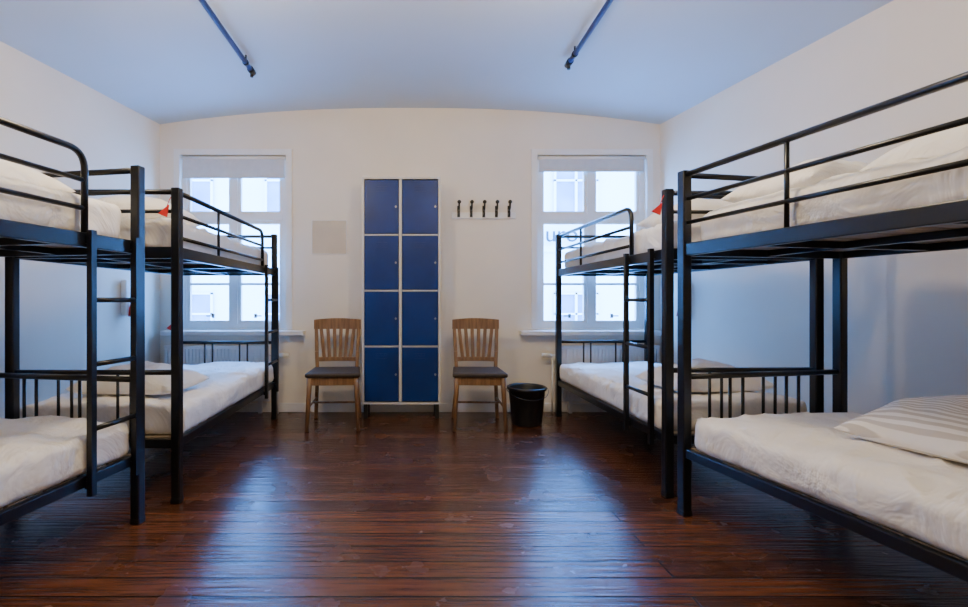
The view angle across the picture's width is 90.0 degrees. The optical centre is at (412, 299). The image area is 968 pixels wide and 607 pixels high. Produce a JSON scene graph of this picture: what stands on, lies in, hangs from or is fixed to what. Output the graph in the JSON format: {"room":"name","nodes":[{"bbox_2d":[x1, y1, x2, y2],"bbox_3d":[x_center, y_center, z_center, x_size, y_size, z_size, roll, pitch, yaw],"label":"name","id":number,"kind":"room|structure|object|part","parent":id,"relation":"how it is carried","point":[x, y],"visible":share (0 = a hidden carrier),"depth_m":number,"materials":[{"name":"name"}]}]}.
{"room":"dormitory","nodes":[
{"label":"dormitory","id":0,"kind":"room"},
{"bbox_2d":[0,41,159,418],"bbox_3d":[-2.955,-0.300,1.462,0.284,2.700,6.179,0,0,8],"label":"wall","id":1,"kind":"structure","parent":0,"point":[110,134],"depth_m":3.52,"materials":[{"name":"paint"}]},
{"bbox_2d":[121,280,129,316],"bbox_3d":[-2.404,-0.015,4.050,0.088,0.310,0.080,0,0,0],"label":"wall lamp","id":2,"kind":"object","parent":1,"relation":"attached to","point":[125,284],"visible":0.73,"depth_m":4.01,"materials":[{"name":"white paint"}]},
{"bbox_2d":[160,108,659,402],"bbox_3d":[-0.028,-0.379,4.610,4.938,2.858,0.220,0,0,0],"label":"wall","id":3,"kind":"structure","parent":0,"point":[478,155],"depth_m":4.50,"materials":[{"name":"paint"}]},
{"bbox_2d":[160,329,304,334],"bbox_3d":[-1.667,0.298,4.465,1.315,0.054,0.130,0,0,0],"label":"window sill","id":4,"kind":"structure","parent":3,"relation":"attached to","point":[185,331],"depth_m":4.40,"materials":[{"name":"white paint"}]},
{"bbox_2d":[174,149,291,328],"bbox_3d":[-1.688,-0.573,4.536,1.105,1.685,0.108,0,0,0],"label":"window","id":5,"kind":"structure","parent":3,"relation":"in","point":[283,217],"depth_m":4.53,"materials":[{"name":"white paint"}]},
{"bbox_2d":[181,156,285,177],"bbox_3d":[-1.688,-1.249,4.512,0.975,0.208,0.036,0,0,0],"label":"roller blind","id":6,"kind":"object","parent":5,"relation":"attached to","point":[193,166],"visible":0.96,"depth_m":4.50,"materials":[{"name":"white fabric"}]},
{"bbox_2d":[312,220,346,253],"bbox_3d":[-0.785,-0.590,4.495,0.332,0.322,0.009,0,0,0],"label":"notice board","id":7,"kind":"object","parent":3,"relation":"attached to","point":[328,236],"visible":1,"depth_m":4.49,"materials":[{"name":"beige paper"}]},
{"bbox_2d":[236,403,605,411],"bbox_3d":[-0.028,1.008,4.490,4.658,0.085,0.017,0,0,0],"label":"baseboard","id":8,"kind":"structure","parent":3,"relation":"attached to","point":[251,407],"depth_m":4.48,"materials":[{"name":"white paint"}]},
{"bbox_2d":[452,200,515,218],"bbox_3d":[0.662,-0.843,4.450,0.600,0.166,0.100,0,0,0],"label":"coat rack","id":9,"kind":"object","parent":3,"relation":"attached to","point":[455,215],"visible":1,"depth_m":4.48,"materials":[{"name":"white paint"}]},
{"bbox_2d":[519,329,661,334],"bbox_3d":[1.648,0.298,4.465,1.306,0.054,0.130,0,0,0],"label":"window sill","id":10,"kind":"structure","parent":3,"relation":"attached to","point":[539,331],"depth_m":4.40,"materials":[{"name":"white paint"}]},
{"bbox_2d":[531,149,652,328],"bbox_3d":[1.677,-0.573,4.536,1.135,1.685,0.108,0,0,0],"label":"window","id":11,"kind":"structure","parent":3,"relation":"in","point":[539,217],"depth_m":4.53,"materials":[{"name":"white paint"}]},
{"bbox_2d":[538,156,644,171],"bbox_3d":[1.677,-1.279,4.512,1.005,0.148,0.036,0,0,0],"label":"roller blind","id":12,"kind":"object","parent":11,"relation":"attached to","point":[546,163],"visible":0.96,"depth_m":4.50,"materials":[{"name":"white fabric"}]},
{"bbox_2d":[0,0,892,123],"bbox_3d":[0.000,-1.728,1.450,6.500,0.155,6.100,0,0,0],"label":"ceiling","id":13,"kind":"structure","parent":0,"point":[165,61],"depth_m":3.34,"materials":[{"name":"paint"}]},
{"bbox_2d":[198,0,255,77],"bbox_3d":[-1.215,-1.734,1.830,0.048,0.107,3.620,0,0,0],"label":"ceiling pipe","id":14,"kind":"object","parent":13,"relation":"attached to","point":[250,69],"visible":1,"depth_m":3.13,"materials":[{"name":"blue metal"}]},
{"bbox_2d":[564,0,613,69],"bbox_3d":[1.135,-1.735,1.710,0.048,0.110,3.620,0,0,0],"label":"ceiling pipe","id":15,"kind":"object","parent":13,"relation":"attached to","point":[574,54],"visible":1,"depth_m":3.09,"materials":[{"name":"metal"}]},
{"bbox_2d":[0,412,967,606],"bbox_3d":[0.000,1.100,1.400,7.000,0.100,6.200,0,0,0],"label":"floor","id":16,"kind":"structure","parent":0,"point":[403,509],"depth_m":2.16,"materials":[{"name":"brown wood"}]},
{"bbox_2d":[0,116,145,525],"bbox_3d":[-1.881,0.210,1.365,0.945,1.680,2.004,0,0,10],"label":"bunk bed","id":17,"kind":"object","parent":16,"relation":"on","point":[17,239],"visible":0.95,"depth_m":2.06,"materials":[{"name":"black metal"}]},
{"bbox_3d":[-1.483,-0.449,1.159,0.027,0.348,1.657,0,0,10],"label":"guard rail","id":18,"kind":"part","parent":17,"relation":"part of","materials":[{"name":"black metal"}]},
{"bbox_2d":[0,176,120,237],"bbox_3d":[-1.891,-0.357,1.366,0.829,0.184,1.874,0,0,10],"label":"mattress","id":19,"kind":"object","parent":17,"relation":"on","point":[103,217],"visible":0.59,"depth_m":1.87,"materials":[{"name":"white fabric"}]},
{"bbox_2d":[0,159,75,192],"bbox_3d":[-1.840,-0.529,1.966,0.620,0.159,0.440,0,0,11],"label":"pillow","id":20,"kind":"object","parent":19,"relation":"on","point":[8,169],"visible":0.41,"depth_m":1.95,"materials":[{"name":"white fabric"}]},
{"bbox_2d":[0,415,128,507],"bbox_3d":[-1.891,0.625,1.369,0.907,0.184,1.870,0,0,10],"label":"mattress","id":21,"kind":"object","parent":17,"relation":"on","point":[38,453],"visible":0.89,"depth_m":1.89,"materials":[{"name":"white fabric"}]},
{"bbox_3d":[-1.727,-0.419,2.330,0.848,0.408,0.028,0,0,10],"label":"frame","id":22,"kind":"part","parent":17,"relation":"part of","materials":[{"name":"black metal"}]},
{"bbox_3d":[-1.727,0.563,2.330,0.848,0.403,0.028,0,0,10],"label":"frame","id":23,"kind":"part","parent":17,"relation":"part of","materials":[{"name":"black metal"}]},
{"bbox_3d":[-1.461,-0.245,1.293,0.028,0.060,1.908,0,0,10],"label":"rail","id":24,"kind":"part","parent":17,"relation":"part of","materials":[{"name":"black metal"}]},
{"bbox_3d":[-1.461,0.743,1.293,0.028,0.045,1.908,0,0,10],"label":"rail","id":25,"kind":"part","parent":17,"relation":"part of","materials":[{"name":"black metal"}]},
{"bbox_3d":[-1.296,0.210,2.256,0.050,1.680,0.050,0,0,10],"label":"post","id":26,"kind":"part","parent":17,"relation":"part of","materials":[{"name":"black metal"}]},
{"bbox_2d":[5,187,278,503],"bbox_3d":[-1.639,0.235,3.355,0.925,1.630,1.794,0,0,0],"label":"bunk bed","id":27,"kind":"object","parent":16,"relation":"on","point":[176,261],"visible":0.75,"depth_m":2.49,"materials":[{"name":"black metal"}]},
{"bbox_3d":[-2.077,0.235,2.483,0.050,1.630,0.050,0,0,0],"label":"post","id":28,"kind":"part","parent":27,"relation":"part of","materials":[{"name":"black metal"}]},
{"bbox_3d":[-1.650,-0.394,2.483,0.828,0.358,0.028,0,0,0],"label":"frame","id":29,"kind":"part","parent":27,"relation":"part of","materials":[{"name":"black metal"}]},
{"bbox_3d":[-1.650,0.563,2.483,0.828,0.403,0.028,0,0,0],"label":"frame","id":30,"kind":"part","parent":27,"relation":"part of","materials":[{"name":"black metal"}]},
{"bbox_3d":[-2.077,-0.245,3.355,0.028,0.060,1.698,0,0,0],"label":"rail","id":31,"kind":"part","parent":27,"relation":"part of","materials":[{"name":"black metal"}]},
{"bbox_2d":[20,362,273,433],"bbox_3d":[-1.650,0.625,3.353,0.887,0.184,1.662,0,0,0],"label":"mattress","id":32,"kind":"object","parent":27,"relation":"on","point":[228,383],"visible":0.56,"depth_m":2.76,"materials":[{"name":"white fabric"}]},
{"bbox_2d":[64,361,208,394],"bbox_3d":[-1.630,0.452,2.880,0.620,0.160,0.440,0,0,3],"label":"pillow","id":33,"kind":"object","parent":32,"relation":"on","point":[154,384],"visible":0.65,"depth_m":2.69,"materials":[{"name":"white fabric"}]},
{"bbox_2d":[158,197,170,216],"bbox_3d":[-1.278,-0.478,2.465,0.066,0.106,0.008,0,0,0],"label":"tag","id":34,"kind":"object","parent":27,"relation":"hanging from","point":[164,212],"visible":1,"depth_m":2.46,"materials":[{"name":"red plastic"}]},
{"bbox_3d":[-1.284,-0.458,2.465,0.055,0.065,0.008,0,0,0],"label":"plate","id":35,"kind":"part","parent":34,"relation":"part of","materials":[{"name":"red plastic"}]},
{"bbox_3d":[-1.223,0.235,2.483,0.050,1.630,0.050,0,0,0],"label":"post","id":36,"kind":"part","parent":27,"relation":"part of","materials":[{"name":"black metal"}]},
{"bbox_2d":[119,216,267,265],"bbox_3d":[-1.650,-0.357,3.356,0.810,0.184,1.663,0,0,0],"label":"mattress","id":37,"kind":"object","parent":27,"relation":"on","point":[158,230],"visible":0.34,"depth_m":2.72,"materials":[{"name":"white fabric"}]},
{"bbox_2d":[97,195,200,226],"bbox_3d":[-1.630,-0.531,2.820,0.620,0.163,0.440,0,0,-2],"label":"pillow","id":38,"kind":"object","parent":37,"relation":"on","point":[122,201],"visible":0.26,"depth_m":2.65,"materials":[{"name":"white fabric"}]},
{"bbox_3d":[-1.223,-0.424,3.199,0.027,0.298,1.407,0,0,0],"label":"guard rail","id":39,"kind":"part","parent":27,"relation":"part of","materials":[{"name":"black metal"}]},
{"bbox_3d":[-1.650,-0.394,4.227,0.828,0.358,0.028,0,0,0],"label":"frame","id":40,"kind":"part","parent":27,"relation":"part of","materials":[{"name":"black metal"}]},
{"bbox_3d":[-1.650,0.563,4.227,0.828,0.403,0.028,0,0,0],"label":"frame","id":41,"kind":"part","parent":27,"relation":"part of","materials":[{"name":"black metal"}]},
{"bbox_3d":[-1.223,-0.245,3.355,0.028,0.060,1.698,0,0,0],"label":"rail","id":42,"kind":"part","parent":27,"relation":"part of","materials":[{"name":"black metal"}]},
{"bbox_3d":[-1.223,0.743,3.355,0.028,0.045,1.698,0,0,0],"label":"rail","id":43,"kind":"part","parent":27,"relation":"part of","materials":[{"name":"black metal"}]},
{"bbox_3d":[-1.223,0.235,4.227,0.050,1.630,0.050,0,0,0],"label":"post","id":44,"kind":"part","parent":27,"relation":"part of","materials":[{"name":"black metal"}]},
{"bbox_2d":[164,345,288,413],"bbox_3d":[-1.715,0.735,4.429,1.130,0.630,0.096,0,0,0],"label":"radiator","id":45,"kind":"object","parent":16,"relation":"on","point":[192,354],"visible":0.36,"depth_m":4.39,"materials":[{"name":"metal"}]},
{"bbox_3d":[-1.800,0.675,4.415,0.960,0.510,0.068,0,0,0],"label":"panel","id":46,"kind":"part","parent":45,"relation":"part of","materials":[{"name":"metal"}]},
{"bbox_2d":[305,318,361,431],"bbox_3d":[-0.656,0.607,4.052,0.440,0.892,0.486,0,0,-3],"label":"dining chair","id":47,"kind":"object","parent":16,"relation":"on","point":[318,376],"visible":1,"depth_m":4.19,"materials":[{"name":"wood"}]},
{"bbox_3d":[-0.836,0.835,3.829,0.044,0.433,0.071,0,0,33],"label":"leg","id":48,"kind":"part","parent":47,"relation":"part of","materials":[{"name":"brown wood"}]},
{"bbox_3d":[-0.850,0.630,4.228,0.039,0.846,0.118,0,0,-18],"label":"leg","id":49,"kind":"part","parent":47,"relation":"part of","materials":[{"name":"brown wood"}]},
{"bbox_3d":[-0.654,0.603,4.020,0.439,0.035,0.410,0,0,-3],"label":"seat","id":50,"kind":"part","parent":47,"relation":"part of","materials":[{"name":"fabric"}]},
{"bbox_3d":[-0.668,0.349,4.239,0.410,0.377,0.074,0,0,-3],"label":"backrest","id":51,"kind":"part","parent":47,"relation":"part of","materials":[{"name":"brown wood"}]},
{"bbox_3d":[-0.452,0.835,3.852,0.044,0.433,0.071,0,0,-39],"label":"leg","id":52,"kind":"part","parent":47,"relation":"part of","materials":[{"name":"brown wood"}]},
{"bbox_3d":[-0.485,0.630,4.250,0.039,0.846,0.118,0,0,11],"label":"leg","id":53,"kind":"part","parent":47,"relation":"part of","materials":[{"name":"brown wood"}]},
{"bbox_2d":[362,177,439,418],"bbox_3d":[-0.103,-0.018,4.346,0.691,2.135,0.288,0,0,0],"label":"locker","id":54,"kind":"object","parent":16,"relation":"on","point":[401,215],"visible":1,"depth_m":4.22,"materials":[{"name":"blue metal"}]},
{"bbox_3d":[-0.419,0.985,4.250,0.036,0.130,0.036,0,0,0],"label":"leg","id":55,"kind":"part","parent":54,"relation":"part of","materials":[{"name":"black plastic"}]},
{"bbox_3d":[-0.277,-0.821,4.227,0.302,0.474,0.018,0,0,0],"label":"door","id":56,"kind":"part","parent":54,"relation":"part of","materials":[{"name":"blue paint"}]},
{"bbox_3d":[-0.277,-0.329,4.227,0.302,0.474,0.018,0,0,0],"label":"door","id":57,"kind":"part","parent":54,"relation":"part of","materials":[{"name":"blue paint"}]},
{"bbox_3d":[-0.277,0.164,4.227,0.302,0.474,0.018,0,0,0],"label":"door","id":58,"kind":"part","parent":54,"relation":"part of","materials":[{"name":"blue paint"}]},
{"bbox_3d":[-0.277,0.656,4.227,0.302,0.474,0.018,0,0,0],"label":"door","id":59,"kind":"part","parent":54,"relation":"part of","materials":[{"name":"blue paint"}]},
{"bbox_3d":[0.062,-0.821,4.227,0.318,0.474,0.018,0,0,0],"label":"door","id":60,"kind":"part","parent":54,"relation":"part of","materials":[{"name":"blue paint"}]},
{"bbox_3d":[0.062,-0.329,4.227,0.318,0.474,0.018,0,0,0],"label":"door","id":61,"kind":"part","parent":54,"relation":"part of","materials":[{"name":"blue paint"}]},
{"bbox_3d":[0.062,0.164,4.227,0.318,0.474,0.018,0,0,0],"label":"door","id":62,"kind":"part","parent":54,"relation":"part of","materials":[{"name":"blue paint"}]},
{"bbox_3d":[0.062,0.656,4.227,0.318,0.474,0.018,0,0,0],"label":"door","id":63,"kind":"part","parent":54,"relation":"part of","materials":[{"name":"blue paint"}]},
{"bbox_3d":[0.212,0.985,4.250,0.036,0.130,0.036,0,0,0],"label":"leg","id":64,"kind":"part","parent":54,"relation":"part of","materials":[{"name":"black plastic"}]},
{"bbox_2d":[452,318,507,431],"bbox_3d":[0.546,0.607,4.052,0.440,0.892,0.486,0,0,2],"label":"dining chair","id":65,"kind":"object","parent":16,"relation":"on","point":[494,376],"visible":1,"depth_m":4.20,"materials":[{"name":"wood"}]},
{"bbox_3d":[0.371,0.630,4.247,0.039,0.846,0.118,0,0,-12],"label":"leg","id":66,"kind":"part","parent":65,"relation":"part of","materials":[{"name":"brown wood"}]},
{"bbox_3d":[0.345,0.835,3.848,0.044,0.433,0.071,0,0,38],"label":"leg","id":67,"kind":"part","parent":65,"relation":"part of","materials":[{"name":"brown wood"}]},
{"bbox_3d":[0.553,0.349,4.239,0.410,0.377,0.074,0,0,2],"label":"backrest","id":68,"kind":"part","parent":65,"relation":"part of","materials":[{"name":"brown wood"}]},
{"bbox_3d":[0.545,0.603,4.020,0.439,0.035,0.410,0,0,2],"label":"seat","id":69,"kind":"part","parent":65,"relation":"part of","materials":[{"name":"fabric"}]},
{"bbox_3d":[0.736,0.630,4.232,0.039,0.846,0.118,0,0,17],"label":"leg","id":70,"kind":"part","parent":65,"relation":"part of","materials":[{"name":"brown wood"}]},
{"bbox_3d":[0.730,0.835,3.832,0.044,0.433,0.071,0,0,-34],"label":"leg","id":71,"kind":"part","parent":65,"relation":"part of","materials":[{"name":"brown wood"}]},
{"bbox_2d":[506,383,548,427],"bbox_3d":[0.964,0.890,4.047,0.357,0.320,0.362,0,0,0],"label":"waste bin","id":72,"kind":"object","parent":16,"relation":"on","point":[526,399],"visible":1,"depth_m":3.94,"materials":[{"name":"black plastic"}]},
{"bbox_3d":[0.964,0.780,3.961,0.357,0.075,0.190,0,0,0],"label":"handle","id":73,"kind":"part","parent":72,"relation":"part of","materials":[{"name":"black plastic"}]},
{"bbox_2d":[541,345,659,413],"bbox_3d":[1.725,0.735,4.429,1.070,0.630,0.096,0,0,0],"label":"radiator","id":74,"kind":"object","parent":16,"relation":"on","point":[571,354],"visible":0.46,"depth_m":4.39,"materials":[{"name":"metal"}]},
{"bbox_3d":[1.810,0.675,4.415,0.900,0.510,0.068,0,0,0],"label":"panel","id":75,"kind":"part","parent":74,"relation":"part of","materials":[{"name":"metal"}]},
{"bbox_2d":[555,189,823,497],"bbox_3d":[1.730,0.230,3.442,0.885,1.640,1.804,0,0,-2],"label":"bunk bed","id":76,"kind":"object","parent":16,"relation":"on","point":[651,263],"visible":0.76,"depth_m":2.65,"materials":[{"name":"black metal"},{"name":"white cotton fabric"}]},
{"bbox_3d":[1.309,0.230,4.308,0.050,1.640,0.050,0,0,-2],"label":"post","id":77,"kind":"part","parent":76,"relation":"part of","materials":[{"name":"black metal"}]},
{"bbox_3d":[1.328,-0.429,3.616,0.027,0.308,1.357,0,0,-2],"label":"guard rail","id":78,"kind":"part","parent":76,"relation":"part of","materials":[{"name":"black metal"}]},
{"bbox_3d":[1.716,-0.399,4.319,0.788,0.368,0.028,0,0,-2],"label":"frame","id":79,"kind":"part","parent":76,"relation":"part of","materials":[{"name":"black metal"}]},
{"bbox_3d":[1.716,0.563,4.319,0.788,0.403,0.028,0,0,-2],"label":"frame","id":80,"kind":"part","parent":76,"relation":"part of","materials":[{"name":"black metal"}]},
{"bbox_3d":[1.333,-0.245,3.431,0.028,0.060,1.708,0,0,-2],"label":"rail","id":81,"kind":"part","parent":76,"relation":"part of","materials":[{"name":"black metal"}]},
{"bbox_3d":[1.333,0.743,3.431,0.028,0.045,1.708,0,0,-2],"label":"rail","id":82,"kind":"part","parent":76,"relation":"part of","materials":[{"name":"black metal"}]},
{"bbox_2d":[564,221,701,267],"bbox_3d":[1.739,-0.357,3.445,0.770,0.184,1.669,0,0,-2],"label":"mattress","id":83,"kind":"object","parent":76,"relation":"on","point":[644,239],"visible":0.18,"depth_m":3.08,"materials":[{"name":"white fabric"}]},
{"bbox_2d":[636,198,731,228],"bbox_3d":[1.756,-0.528,2.883,0.620,0.156,0.440,0,0,-4],"label":"pillow","id":84,"kind":"object","parent":83,"relation":"on","point":[654,219],"visible":0.23,"depth_m":2.72,"materials":[{"name":"white fabric"}]},
{"bbox_3d":[2.122,0.230,4.330,0.050,1.640,0.050,0,0,-2],"label":"post","id":85,"kind":"part","parent":76,"relation":"part of","materials":[{"name":"black metal"}]},
{"bbox_2d":[651,195,663,214],"bbox_3d":[1.283,-0.498,2.510,0.067,0.106,0.008,0,0,0],"label":"tag","id":86,"kind":"object","parent":76,"relation":"hanging from","point":[657,210],"visible":1,"depth_m":2.51,"materials":[{"name":"red plastic"}]},
{"bbox_3d":[1.278,-0.477,2.510,0.055,0.065,0.008,0,0,0],"label":"plate","id":87,"kind":"part","parent":86,"relation":"part of","materials":[{"name":"red plastic"}]},
{"bbox_3d":[1.358,0.230,2.554,0.050,1.640,0.050,0,0,-2],"label":"post","id":88,"kind":"part","parent":76,"relation":"part of","materials":[{"name":"black metal"}]},
{"bbox_2d":[560,361,806,429],"bbox_3d":[1.740,0.625,3.444,0.847,0.184,1.672,0,0,-2],"label":"mattress","id":89,"kind":"object","parent":76,"relation":"on","point":[603,381],"visible":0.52,"depth_m":2.88,"materials":[{"name":"white fabric"}]},
{"bbox_2d":[635,358,777,391],"bbox_3d":[1.783,0.451,2.963,0.620,0.161,0.440,0,0,-5],"label":"pillow","id":90,"kind":"object","parent":89,"relation":"on","point":[751,383],"visible":0.52,"depth_m":2.78,"materials":[{"name":"white fabric"}]},
{"bbox_3d":[2.147,-0.245,3.454,0.028,0.060,1.708,0,0,-2],"label":"rail","id":91,"kind":"part","parent":76,"relation":"part of","materials":[{"name":"black metal"}]},
{"bbox_3d":[1.765,-0.399,2.566,0.788,0.368,0.028,0,0,-2],"label":"frame","id":92,"kind":"part","parent":76,"relation":"part of","materials":[{"name":"black metal"}]},
{"bbox_3d":[1.765,0.563,2.566,0.788,0.403,0.028,0,0,-2],"label":"frame","id":93,"kind":"part","parent":76,"relation":"part of","materials":[{"name":"black metal"}]},
{"bbox_3d":[2.171,0.230,2.577,0.050,1.640,0.050,0,0,-2],"label":"post","id":94,"kind":"part","parent":76,"relation":"part of","materials":[{"name":"black metal"}]},
{"bbox_2d":[677,71,967,581],"bbox_3d":[1.941,0.210,1.459,0.990,1.680,2.004,0,0,-10],"label":"bunk bed","id":95,"kind":"object","parent":16,"relation":"on","point":[943,226],"visible":0.6,"depth_m":1.98,"materials":[{"name":"black metal"}]},
{"bbox_3d":[1.327,0.210,2.341,0.050,1.680,0.050,0,0,-10],"label":"post","id":96,"kind":"part","parent":95,"relation":"part of","materials":[{"name":"black metal"}]},
{"bbox_3d":[1.779,-0.419,2.422,0.893,0.408,0.028,0,0,-10],"label":"frame","id":97,"kind":"part","parent":95,"relation":"part of","materials":[{"name":"black metal"}]},
{"bbox_3d":[1.779,0.563,2.422,0.893,0.403,0.028,0,0,-10],"label":"frame","id":98,"kind":"part","parent":95,"relation":"part of","materials":[{"name":"black metal"}]},
{"bbox_3d":[1.499,-0.245,1.380,0.028,0.060,1.908,0,0,-10],"label":"rail","id":99,"kind":"part","parent":95,"relation":"part of","materials":[{"name":"black metal"}]},
{"bbox_3d":[1.499,0.743,1.380,0.028,0.045,1.908,0,0,-10],"label":"rail","id":100,"kind":"part","parent":95,"relation":"part of","materials":[{"name":"black metal"}]},
{"bbox_3d":[1.466,-0.449,1.562,0.027,0.348,1.557,0,0,-10],"label":"guard rail","id":101,"kind":"part","parent":95,"relation":"part of","materials":[{"name":"black metal"}]},
{"bbox_2d":[695,412,967,559],"bbox_3d":[1.951,0.625,1.461,0.952,0.184,1.874,0,0,-10],"label":"mattress","id":102,"kind":"object","parent":95,"relation":"on","point":[923,497],"visible":0.86,"depth_m":1.67,"materials":[{"name":"white fabric"}]},
{"bbox_2d":[834,395,967,463],"bbox_3d":[2.033,0.438,1.739,0.660,0.187,0.480,0,0,-16],"label":"pillow","id":103,"kind":"object","parent":102,"relation":"on","point":[932,426],"visible":1,"depth_m":1.69,"materials":[{"name":"fabric"}]},
{"bbox_2d":[700,146,967,240],"bbox_3d":[1.951,-0.357,1.462,0.875,0.184,1.867,0,0,-10],"label":"mattress","id":104,"kind":"object","parent":95,"relation":"on","point":[949,185],"visible":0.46,"depth_m":1.61,"materials":[{"name":"white fabric"}]},
{"bbox_2d":[720,158,868,202],"bbox_3d":[1.812,-0.534,2.126,0.620,0.169,0.440,0,0,-10],"label":"pillow","id":105,"kind":"object","parent":104,"relation":"on","point":[812,175],"visible":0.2,"depth_m":1.97,"materials":[{"name":"white fabric"}]},
{"bbox_2d":[859,124,967,171],"bbox_3d":[2.003,-0.538,1.622,0.620,0.176,0.440,0,0,-10],"label":"pillow","id":106,"kind":"object","parent":104,"relation":"on","point":[951,140],"visible":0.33,"depth_m":1.60,"materials":[{"name":"white fabric"}]},
{"bbox_3d":[2.231,0.210,2.503,0.050,1.680,0.050,0,0,-10],"label":"post","id":107,"kind":"part","parent":95,"relation":"part of","materials":[{"name":"black metal"}]},
{"bbox_3d":[2.403,-0.245,1.542,0.028,0.060,1.908,0,0,-10],"label":"rail","id":108,"kind":"part","parent":95,"relation":"part of","materials":[{"name":"black metal"}]},
{"bbox_2d":[660,0,967,414],"bbox_3d":[2.935,-0.300,1.464,0.300,2.700,6.188,0,0,-9],"label":"wall","id":109,"kind":"structure","parent":0,"point":[908,313],"depth_m":2.87,"materials":[{"name":"paint"}]},
{"label":"outside","id":110,"kind":"structure","parent":0,"visible":0},
{"bbox_3d":[0.000,6.150,10.400,32.000,0.200,11.200,0,0,0],"label":"street","id":111,"kind":"object","parent":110,"visible":0},
{"bbox_2d":[192,172,633,319],"bbox_3d":[0.000,0.750,13.075,28.000,10.600,0.450,0,0,0],"label":"window panes","id":112,"kind":"structure","parent":111,"relation":"on","point":[562,190],"depth_m":13.00,"materials":[{"name":"glass"}]}
]}

